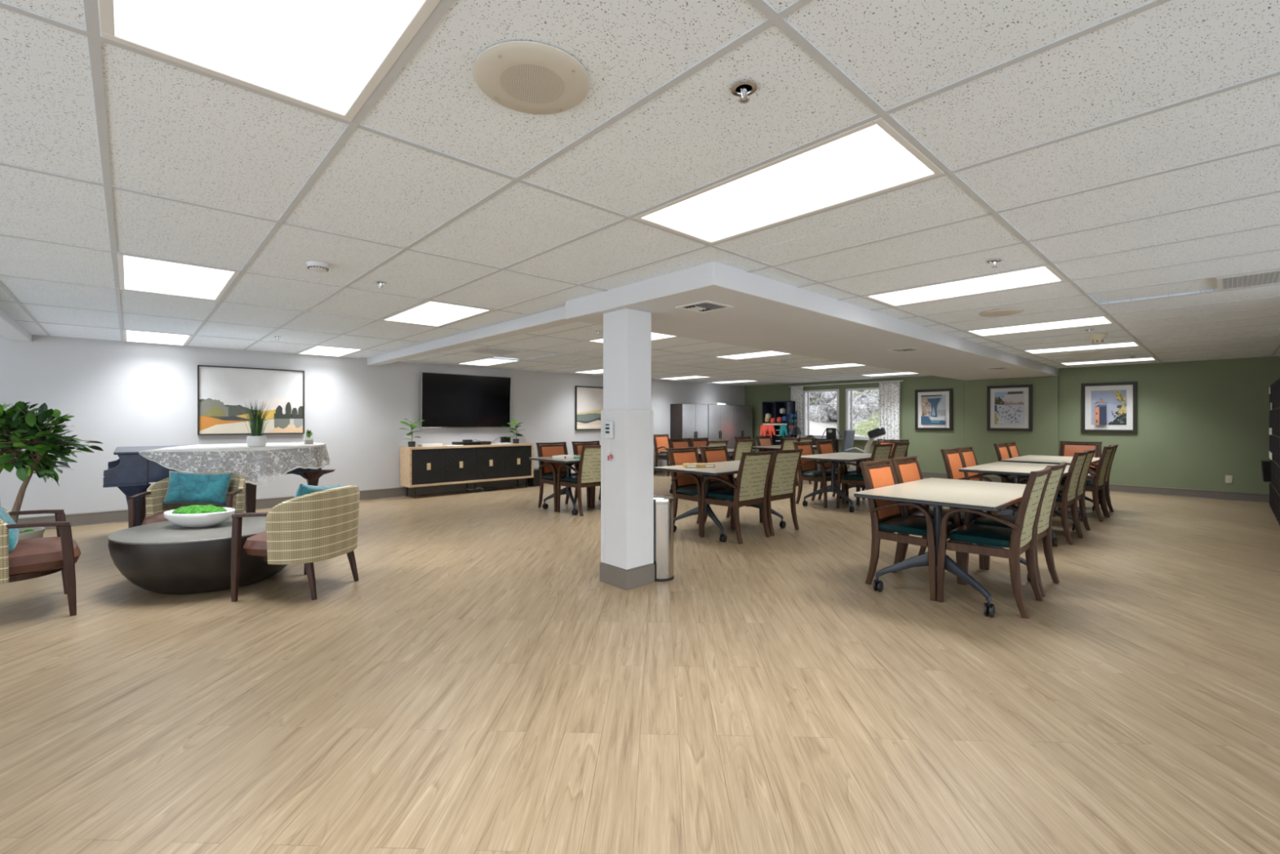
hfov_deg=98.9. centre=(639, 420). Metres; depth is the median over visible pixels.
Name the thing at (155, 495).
lounge chair
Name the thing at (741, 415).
storage cabinet
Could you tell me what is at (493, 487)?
power strip
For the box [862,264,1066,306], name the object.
recessed light
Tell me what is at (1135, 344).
recessed light
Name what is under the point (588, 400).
landscape painting
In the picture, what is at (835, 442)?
desk
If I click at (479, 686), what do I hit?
floor
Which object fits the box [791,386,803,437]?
curtain
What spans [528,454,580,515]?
table
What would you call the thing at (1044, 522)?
dining chair
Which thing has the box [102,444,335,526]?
piano
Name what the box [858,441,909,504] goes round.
dining chair
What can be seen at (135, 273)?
recessed light
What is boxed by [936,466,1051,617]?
dining chair
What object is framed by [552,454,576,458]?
box
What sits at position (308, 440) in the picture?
succulent
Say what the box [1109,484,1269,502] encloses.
baseboard
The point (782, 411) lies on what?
bundle
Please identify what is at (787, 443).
dining chair
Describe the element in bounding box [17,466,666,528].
baseboard
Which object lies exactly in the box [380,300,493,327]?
recessed light
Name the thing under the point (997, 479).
baseboard
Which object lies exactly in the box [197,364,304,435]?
landscape painting
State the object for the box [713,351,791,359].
recessed light
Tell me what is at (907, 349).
air vent
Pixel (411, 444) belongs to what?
leaf plant
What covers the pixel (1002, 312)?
ceiling speaker
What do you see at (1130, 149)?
ceiling
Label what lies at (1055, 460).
table
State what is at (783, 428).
shirt
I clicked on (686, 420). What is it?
storage cabinet
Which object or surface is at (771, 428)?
shirt
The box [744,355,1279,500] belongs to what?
wall
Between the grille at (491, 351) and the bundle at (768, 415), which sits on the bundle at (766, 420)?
the bundle at (768, 415)
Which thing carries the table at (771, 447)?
on the floor
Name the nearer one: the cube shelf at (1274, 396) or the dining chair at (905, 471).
the dining chair at (905, 471)
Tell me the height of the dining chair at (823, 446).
0.937 m
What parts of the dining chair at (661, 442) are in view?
leg, arm, seat frame, seat, backrest, frame, leg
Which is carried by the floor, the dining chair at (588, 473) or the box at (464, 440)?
the dining chair at (588, 473)
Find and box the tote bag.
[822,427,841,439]
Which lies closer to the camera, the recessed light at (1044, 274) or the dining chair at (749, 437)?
the recessed light at (1044, 274)
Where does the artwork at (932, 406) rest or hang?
attached to the framed photo at (933, 407)
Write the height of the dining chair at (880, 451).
0.937 m
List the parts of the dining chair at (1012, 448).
leg, backrest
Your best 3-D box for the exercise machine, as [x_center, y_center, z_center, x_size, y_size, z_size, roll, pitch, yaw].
[4.768,0.672,11.622,0.525,1.077,1.250,0,0,-43]
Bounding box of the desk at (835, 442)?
[778,436,849,468]
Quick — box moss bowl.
[163,504,235,527]
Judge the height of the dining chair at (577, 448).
0.937 m
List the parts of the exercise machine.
backrest, seat post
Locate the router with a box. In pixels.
[500,436,510,442]
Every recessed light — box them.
[97,0,440,121]
[116,253,239,301]
[123,329,192,346]
[296,345,364,356]
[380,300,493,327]
[456,357,520,366]
[574,368,603,373]
[586,332,679,343]
[633,117,944,244]
[661,375,709,380]
[707,379,757,383]
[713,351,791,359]
[799,363,865,369]
[858,372,918,376]
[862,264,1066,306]
[964,315,1115,337]
[1021,341,1141,354]
[1059,357,1157,365]
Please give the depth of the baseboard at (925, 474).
11.87 m
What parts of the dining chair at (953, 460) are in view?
leg, rail, frame, backrest, leg, arm, arm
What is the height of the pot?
0.120 m
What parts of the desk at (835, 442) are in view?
leg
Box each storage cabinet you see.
[670,403,707,440]
[707,404,731,456]
[730,404,752,455]
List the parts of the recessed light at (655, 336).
frame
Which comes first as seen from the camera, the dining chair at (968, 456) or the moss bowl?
the moss bowl
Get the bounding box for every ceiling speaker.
[472,40,590,115]
[978,308,1023,316]
[1066,351,1102,355]
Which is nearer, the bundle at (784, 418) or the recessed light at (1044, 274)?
the recessed light at (1044, 274)
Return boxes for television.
[420,371,511,427]
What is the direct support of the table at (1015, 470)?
on the floor
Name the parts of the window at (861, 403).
sash, sill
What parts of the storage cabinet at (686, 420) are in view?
door, door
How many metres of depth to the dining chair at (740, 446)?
9.34 m
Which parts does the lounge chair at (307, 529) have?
leg, arm, seat, seat, leg, leg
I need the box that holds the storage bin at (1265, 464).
[1260,460,1271,481]
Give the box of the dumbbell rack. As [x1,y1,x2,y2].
[787,410,796,437]
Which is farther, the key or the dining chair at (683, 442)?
the dining chair at (683, 442)
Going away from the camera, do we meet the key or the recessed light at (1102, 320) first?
the key
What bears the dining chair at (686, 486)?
on the floor
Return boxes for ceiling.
[0,0,1279,386]
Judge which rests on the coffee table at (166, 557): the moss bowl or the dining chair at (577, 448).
the moss bowl
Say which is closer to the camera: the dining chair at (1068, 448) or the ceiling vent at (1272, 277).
the ceiling vent at (1272, 277)
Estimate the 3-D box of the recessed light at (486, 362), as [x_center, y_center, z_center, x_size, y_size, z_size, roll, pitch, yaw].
[-2.546,-0.986,9.154,0.586,0.019,1.195,0,0,-43]
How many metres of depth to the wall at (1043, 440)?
10.67 m
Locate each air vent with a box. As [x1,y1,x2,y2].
[675,300,733,313]
[887,347,922,352]
[982,367,1009,369]
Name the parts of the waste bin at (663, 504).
lid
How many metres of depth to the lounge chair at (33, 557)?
3.47 m
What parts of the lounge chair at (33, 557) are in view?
arm, seat, arm, seat, leg, leg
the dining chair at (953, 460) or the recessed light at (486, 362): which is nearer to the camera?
the dining chair at (953, 460)
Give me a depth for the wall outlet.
8.67 m
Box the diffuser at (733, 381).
[711,380,755,382]
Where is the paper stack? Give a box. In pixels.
[442,444,463,446]
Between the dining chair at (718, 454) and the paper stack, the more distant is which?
the paper stack
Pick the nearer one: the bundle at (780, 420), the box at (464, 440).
the box at (464, 440)
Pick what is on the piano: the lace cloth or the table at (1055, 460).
the lace cloth
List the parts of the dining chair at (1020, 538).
leg, leg, arm, seat, seat frame, arm, leg, panel, leg, rail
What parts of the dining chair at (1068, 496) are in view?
arm, seat frame, seat, leg, panel, leg, rail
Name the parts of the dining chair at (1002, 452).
rail, leg, backrest, frame, seat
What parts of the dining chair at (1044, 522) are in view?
leg, seat, seat frame, leg, panel, leg, rail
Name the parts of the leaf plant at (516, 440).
pot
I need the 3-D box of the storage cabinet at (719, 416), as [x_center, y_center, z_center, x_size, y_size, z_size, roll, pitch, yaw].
[1.930,0.417,14.241,0.935,1.665,0.429,0,0,-43]
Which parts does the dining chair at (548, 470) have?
leg, arm, rail, seat frame, frame, backrest, leg, seat, leg, leg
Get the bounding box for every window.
[803,389,839,438]
[845,386,879,440]
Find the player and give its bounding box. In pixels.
[452,440,491,444]
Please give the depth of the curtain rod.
13.16 m
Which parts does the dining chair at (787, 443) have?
leg, panel, rail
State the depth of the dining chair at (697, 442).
10.12 m
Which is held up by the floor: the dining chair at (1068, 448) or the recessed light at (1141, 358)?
the dining chair at (1068, 448)
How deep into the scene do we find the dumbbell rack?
13.93 m
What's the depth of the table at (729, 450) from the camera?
9.40 m
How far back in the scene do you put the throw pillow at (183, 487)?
5.02 m
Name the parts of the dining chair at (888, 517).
leg, rail, frame, backrest, leg, arm, seat frame, seat, leg, arm, leg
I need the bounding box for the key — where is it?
[607,450,613,461]
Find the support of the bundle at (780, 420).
on the shelving unit at (773, 408)
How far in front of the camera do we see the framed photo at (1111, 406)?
9.71 m
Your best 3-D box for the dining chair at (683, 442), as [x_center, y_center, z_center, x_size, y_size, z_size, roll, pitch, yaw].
[0.869,0.787,9.627,0.612,0.937,0.579,0,0,-41]
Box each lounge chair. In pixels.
[0,506,80,616]
[127,471,245,528]
[231,484,359,601]
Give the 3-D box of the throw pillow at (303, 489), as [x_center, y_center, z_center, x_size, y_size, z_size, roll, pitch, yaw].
[-2.383,0.615,4.032,0.175,0.352,0.489,0,0,6]
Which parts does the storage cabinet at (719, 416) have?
door, door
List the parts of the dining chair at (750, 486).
leg, arm, seat, seat frame, leg, panel, rail, leg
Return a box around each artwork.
[920,395,945,424]
[996,391,1023,424]
[1094,391,1126,424]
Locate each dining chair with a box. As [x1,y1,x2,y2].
[536,441,590,511]
[556,444,600,515]
[571,440,600,502]
[593,486,595,507]
[653,434,670,475]
[666,446,733,535]
[667,438,700,488]
[689,437,730,461]
[698,444,762,522]
[699,440,728,479]
[700,450,773,543]
[728,439,755,480]
[734,435,768,452]
[734,448,803,535]
[755,435,773,451]
[780,437,799,486]
[792,440,844,507]
[795,436,813,485]
[814,440,865,502]
[836,443,893,508]
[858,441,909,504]
[859,458,962,600]
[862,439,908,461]
[890,455,984,582]
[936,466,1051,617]
[940,447,1009,514]
[957,446,1022,508]
[967,462,1066,596]
[993,442,1029,511]
[1005,441,1057,502]
[1018,450,1088,544]
[1027,448,1095,535]
[1052,445,1115,521]
[1057,444,1118,515]
[1058,440,1102,503]
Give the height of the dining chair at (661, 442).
0.937 m
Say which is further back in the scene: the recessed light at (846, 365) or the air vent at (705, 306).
the recessed light at (846, 365)
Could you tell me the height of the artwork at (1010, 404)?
0.640 m
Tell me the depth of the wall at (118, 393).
7.65 m
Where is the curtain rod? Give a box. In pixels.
[788,379,902,386]
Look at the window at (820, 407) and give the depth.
13.87 m
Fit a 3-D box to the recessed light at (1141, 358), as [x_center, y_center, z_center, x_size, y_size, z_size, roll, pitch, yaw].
[7.720,-0.986,9.053,0.586,0.019,1.195,0,0,-43]
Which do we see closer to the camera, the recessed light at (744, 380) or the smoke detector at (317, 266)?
the smoke detector at (317, 266)
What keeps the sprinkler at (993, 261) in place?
attached to the ceiling
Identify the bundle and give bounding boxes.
[764,417,770,422]
[765,413,771,418]
[776,417,782,422]
[779,408,786,413]
[782,415,786,421]
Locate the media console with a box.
[400,442,533,498]
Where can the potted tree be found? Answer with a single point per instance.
(28, 430)
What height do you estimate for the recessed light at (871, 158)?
0.019 m
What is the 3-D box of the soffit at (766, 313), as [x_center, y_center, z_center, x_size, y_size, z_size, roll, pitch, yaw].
[3.618,-0.919,7.395,10.118,0.162,1.575,0,0,-43]
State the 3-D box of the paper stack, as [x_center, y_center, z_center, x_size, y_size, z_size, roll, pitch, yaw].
[-3.196,0.419,9.324,0.200,0.012,0.300,0,0,41]
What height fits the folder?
0.040 m
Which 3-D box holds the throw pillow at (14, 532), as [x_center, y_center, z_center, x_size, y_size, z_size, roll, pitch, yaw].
[-4.080,0.675,3.461,0.484,0.313,0.201,0,0,43]
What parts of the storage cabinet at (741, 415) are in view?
door, door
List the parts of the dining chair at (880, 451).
leg, arm, seat frame, seat, leg, arm, leg, panel, rail, leg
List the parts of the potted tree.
pot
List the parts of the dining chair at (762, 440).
leg, rail, frame, backrest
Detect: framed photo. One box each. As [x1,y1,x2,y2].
[915,388,952,430]
[986,384,1032,431]
[1081,381,1137,432]
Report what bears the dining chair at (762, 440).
on the floor
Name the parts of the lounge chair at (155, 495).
leg, arm, seat, leg, arm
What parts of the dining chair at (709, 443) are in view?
rail, panel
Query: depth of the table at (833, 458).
7.84 m
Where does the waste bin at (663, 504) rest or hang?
on the floor
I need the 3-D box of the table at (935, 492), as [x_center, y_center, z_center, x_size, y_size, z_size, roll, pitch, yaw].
[2.388,0.882,4.126,1.520,0.735,0.880,0,0,-43]
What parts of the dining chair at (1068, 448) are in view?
leg, backrest, frame, rail, leg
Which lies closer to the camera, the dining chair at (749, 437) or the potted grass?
the potted grass
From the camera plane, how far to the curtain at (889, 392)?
12.44 m
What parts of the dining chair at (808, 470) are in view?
leg, rail, frame, backrest, arm, leg, seat frame, seat, leg, arm, leg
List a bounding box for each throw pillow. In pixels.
[0,506,18,553]
[162,470,232,505]
[293,484,344,497]
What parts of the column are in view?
guard panel, baseboard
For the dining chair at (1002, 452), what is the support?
on the floor
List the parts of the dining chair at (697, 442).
rail, frame, backrest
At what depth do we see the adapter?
9.94 m
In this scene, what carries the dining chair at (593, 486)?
on the floor
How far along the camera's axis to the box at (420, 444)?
9.07 m
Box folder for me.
[709,403,725,404]
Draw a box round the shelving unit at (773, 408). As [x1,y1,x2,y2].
[761,400,795,444]
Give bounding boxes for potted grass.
[230,398,272,446]
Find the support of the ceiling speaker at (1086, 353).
attached to the ceiling
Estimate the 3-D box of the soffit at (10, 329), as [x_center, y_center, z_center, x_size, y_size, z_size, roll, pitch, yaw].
[-4.525,-0.951,3.520,0.180,0.098,7.321,0,0,-43]
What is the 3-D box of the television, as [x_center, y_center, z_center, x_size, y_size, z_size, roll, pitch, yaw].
[-3.083,-0.351,9.790,1.680,0.944,0.090,0,1,-43]
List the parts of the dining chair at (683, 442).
leg, rail, frame, backrest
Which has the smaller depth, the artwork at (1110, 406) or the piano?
the piano
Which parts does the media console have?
door, handle, door, handle, leg rail, door, handle, door, handle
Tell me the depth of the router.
10.16 m
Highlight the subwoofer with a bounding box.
[527,468,539,486]
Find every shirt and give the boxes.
[760,424,768,435]
[766,424,775,439]
[779,424,788,437]
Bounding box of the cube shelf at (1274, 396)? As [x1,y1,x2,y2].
[1269,377,1279,525]
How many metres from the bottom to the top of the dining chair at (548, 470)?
0.937 m
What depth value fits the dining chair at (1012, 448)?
8.12 m
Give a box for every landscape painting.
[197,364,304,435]
[574,385,603,430]
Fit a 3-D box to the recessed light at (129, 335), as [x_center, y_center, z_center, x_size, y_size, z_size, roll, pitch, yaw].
[-5.738,-0.986,6.504,0.586,0.019,1.195,0,0,-43]
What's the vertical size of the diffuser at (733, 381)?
0.006 m
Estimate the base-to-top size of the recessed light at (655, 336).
0.019 m
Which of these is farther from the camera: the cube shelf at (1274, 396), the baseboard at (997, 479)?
the baseboard at (997, 479)
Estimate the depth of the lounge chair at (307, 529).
3.81 m
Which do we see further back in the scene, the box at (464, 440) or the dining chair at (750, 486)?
the box at (464, 440)
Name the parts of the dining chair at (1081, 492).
seat frame, panel, leg, rail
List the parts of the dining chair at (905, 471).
leg, rail, frame, backrest, leg, seat, leg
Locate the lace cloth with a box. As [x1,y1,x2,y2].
[138,442,330,484]
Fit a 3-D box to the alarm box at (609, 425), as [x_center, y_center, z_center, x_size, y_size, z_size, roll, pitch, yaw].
[-0.235,0.070,4.176,0.027,0.136,0.084,0,0,-43]
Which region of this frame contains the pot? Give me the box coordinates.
[246,435,266,446]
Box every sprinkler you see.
[374,280,386,288]
[730,79,757,103]
[986,258,1001,267]
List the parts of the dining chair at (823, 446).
leg, rail, frame, backrest, leg, arm, seat, leg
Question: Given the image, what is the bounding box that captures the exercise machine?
[840,426,893,469]
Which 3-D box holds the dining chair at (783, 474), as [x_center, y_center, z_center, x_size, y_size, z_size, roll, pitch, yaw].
[1.486,0.787,6.280,0.612,0.937,0.579,0,0,-41]
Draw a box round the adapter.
[495,442,511,444]
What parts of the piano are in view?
moulding, leg, leg, lid, leg, leg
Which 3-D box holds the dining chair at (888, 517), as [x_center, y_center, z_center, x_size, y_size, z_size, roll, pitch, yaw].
[2.069,0.787,4.204,0.612,0.937,0.579,0,0,-43]
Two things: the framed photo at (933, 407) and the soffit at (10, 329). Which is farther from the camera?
the framed photo at (933, 407)
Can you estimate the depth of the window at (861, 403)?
13.07 m
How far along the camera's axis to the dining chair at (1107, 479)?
7.50 m
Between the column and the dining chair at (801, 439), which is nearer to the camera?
the column
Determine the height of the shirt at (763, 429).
0.518 m
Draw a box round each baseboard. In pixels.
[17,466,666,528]
[817,465,947,478]
[982,475,1001,482]
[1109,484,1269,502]
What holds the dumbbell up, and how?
on the dumbbell rack
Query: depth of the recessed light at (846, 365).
9.84 m
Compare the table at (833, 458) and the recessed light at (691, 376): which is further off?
the recessed light at (691, 376)
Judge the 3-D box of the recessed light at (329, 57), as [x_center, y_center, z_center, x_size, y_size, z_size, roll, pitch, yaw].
[-0.753,-0.986,1.156,0.586,0.019,1.195,0,0,-43]
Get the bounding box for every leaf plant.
[400,418,422,447]
[506,420,524,443]
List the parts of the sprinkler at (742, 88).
frame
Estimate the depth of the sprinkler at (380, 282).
3.87 m
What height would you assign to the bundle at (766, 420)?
0.150 m
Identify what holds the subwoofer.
on the floor
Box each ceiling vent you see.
[467,347,524,355]
[1216,269,1279,291]
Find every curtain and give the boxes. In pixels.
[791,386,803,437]
[878,381,900,441]
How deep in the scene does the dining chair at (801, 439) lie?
10.55 m
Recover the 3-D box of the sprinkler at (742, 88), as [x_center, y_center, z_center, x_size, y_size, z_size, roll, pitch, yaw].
[0.306,-0.962,1.612,0.076,0.040,0.076,0,0,-43]
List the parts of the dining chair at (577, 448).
leg, backrest, rail, frame, leg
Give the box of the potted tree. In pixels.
[0,400,102,539]
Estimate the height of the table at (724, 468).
0.735 m
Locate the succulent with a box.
[303,429,313,444]
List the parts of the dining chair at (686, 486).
leg, rail, frame, seat frame, backrest, arm, leg, leg, seat, arm, leg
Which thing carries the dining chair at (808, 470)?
on the floor
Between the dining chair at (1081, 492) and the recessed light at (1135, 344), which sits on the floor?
the dining chair at (1081, 492)
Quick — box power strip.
[466,486,497,490]
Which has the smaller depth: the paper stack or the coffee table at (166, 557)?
the coffee table at (166, 557)
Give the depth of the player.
9.52 m
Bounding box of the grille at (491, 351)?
[473,348,518,354]
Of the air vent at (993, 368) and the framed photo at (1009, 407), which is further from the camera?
the framed photo at (1009, 407)
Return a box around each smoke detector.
[306,261,330,271]
[1088,333,1107,343]
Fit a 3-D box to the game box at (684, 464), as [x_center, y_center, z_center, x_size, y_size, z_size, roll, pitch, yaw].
[0.652,0.493,6.075,0.330,0.042,0.162,0,0,-8]
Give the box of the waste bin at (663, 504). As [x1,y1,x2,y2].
[653,494,674,582]
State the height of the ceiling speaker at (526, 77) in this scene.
0.015 m
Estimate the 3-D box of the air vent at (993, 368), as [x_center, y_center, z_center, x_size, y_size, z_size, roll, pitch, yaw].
[5.691,-0.836,8.751,0.300,0.012,0.300,0,0,-43]
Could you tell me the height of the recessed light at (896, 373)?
0.019 m
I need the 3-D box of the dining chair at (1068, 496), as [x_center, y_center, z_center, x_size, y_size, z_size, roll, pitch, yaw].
[4.393,0.787,5.846,0.612,0.937,0.579,0,0,-42]
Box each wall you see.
[0,334,744,528]
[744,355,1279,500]
[964,376,1058,476]
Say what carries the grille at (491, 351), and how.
attached to the ceiling vent at (486, 350)
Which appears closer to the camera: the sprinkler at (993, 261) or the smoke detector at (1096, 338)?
the sprinkler at (993, 261)
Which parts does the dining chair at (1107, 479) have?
seat, leg, panel, leg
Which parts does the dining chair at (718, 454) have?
leg, rail, frame, backrest, seat, leg, leg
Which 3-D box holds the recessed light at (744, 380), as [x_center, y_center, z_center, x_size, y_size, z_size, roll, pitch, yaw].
[2.359,-0.986,13.727,0.586,0.019,1.195,0,0,-43]
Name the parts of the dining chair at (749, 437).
rail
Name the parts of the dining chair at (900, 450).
leg, panel, rail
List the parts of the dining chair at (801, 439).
leg, panel, rail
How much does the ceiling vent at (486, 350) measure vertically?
0.008 m
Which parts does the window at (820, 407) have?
sash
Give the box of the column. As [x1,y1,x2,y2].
[600,308,654,590]
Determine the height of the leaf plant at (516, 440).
0.438 m
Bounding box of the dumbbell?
[788,419,795,422]
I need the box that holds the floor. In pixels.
[0,471,1279,853]
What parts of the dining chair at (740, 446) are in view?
leg, panel, rail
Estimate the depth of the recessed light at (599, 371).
10.98 m
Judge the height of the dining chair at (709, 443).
0.937 m
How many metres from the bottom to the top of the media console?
0.825 m
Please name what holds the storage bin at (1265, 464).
in the cube shelf at (1274, 396)
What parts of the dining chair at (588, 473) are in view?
leg, arm, seat, seat frame, leg, panel, rail, leg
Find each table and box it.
[107,513,288,594]
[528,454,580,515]
[654,460,786,542]
[659,448,755,493]
[752,444,817,453]
[800,452,890,511]
[853,477,1030,617]
[959,461,1075,546]
[1000,454,1100,521]
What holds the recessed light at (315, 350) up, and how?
in the ceiling
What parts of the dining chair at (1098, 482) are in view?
seat, seat frame, arm, leg, panel, leg, rail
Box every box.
[417,443,442,446]
[462,439,472,441]
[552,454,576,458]
[604,421,613,439]
[682,462,715,467]
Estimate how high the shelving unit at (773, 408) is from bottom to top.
1.760 m
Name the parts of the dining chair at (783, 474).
leg, seat frame, panel, rail, leg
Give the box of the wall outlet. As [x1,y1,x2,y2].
[1225,475,1232,483]
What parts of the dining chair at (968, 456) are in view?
leg, rail, frame, backrest, leg, arm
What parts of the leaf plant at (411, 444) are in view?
pot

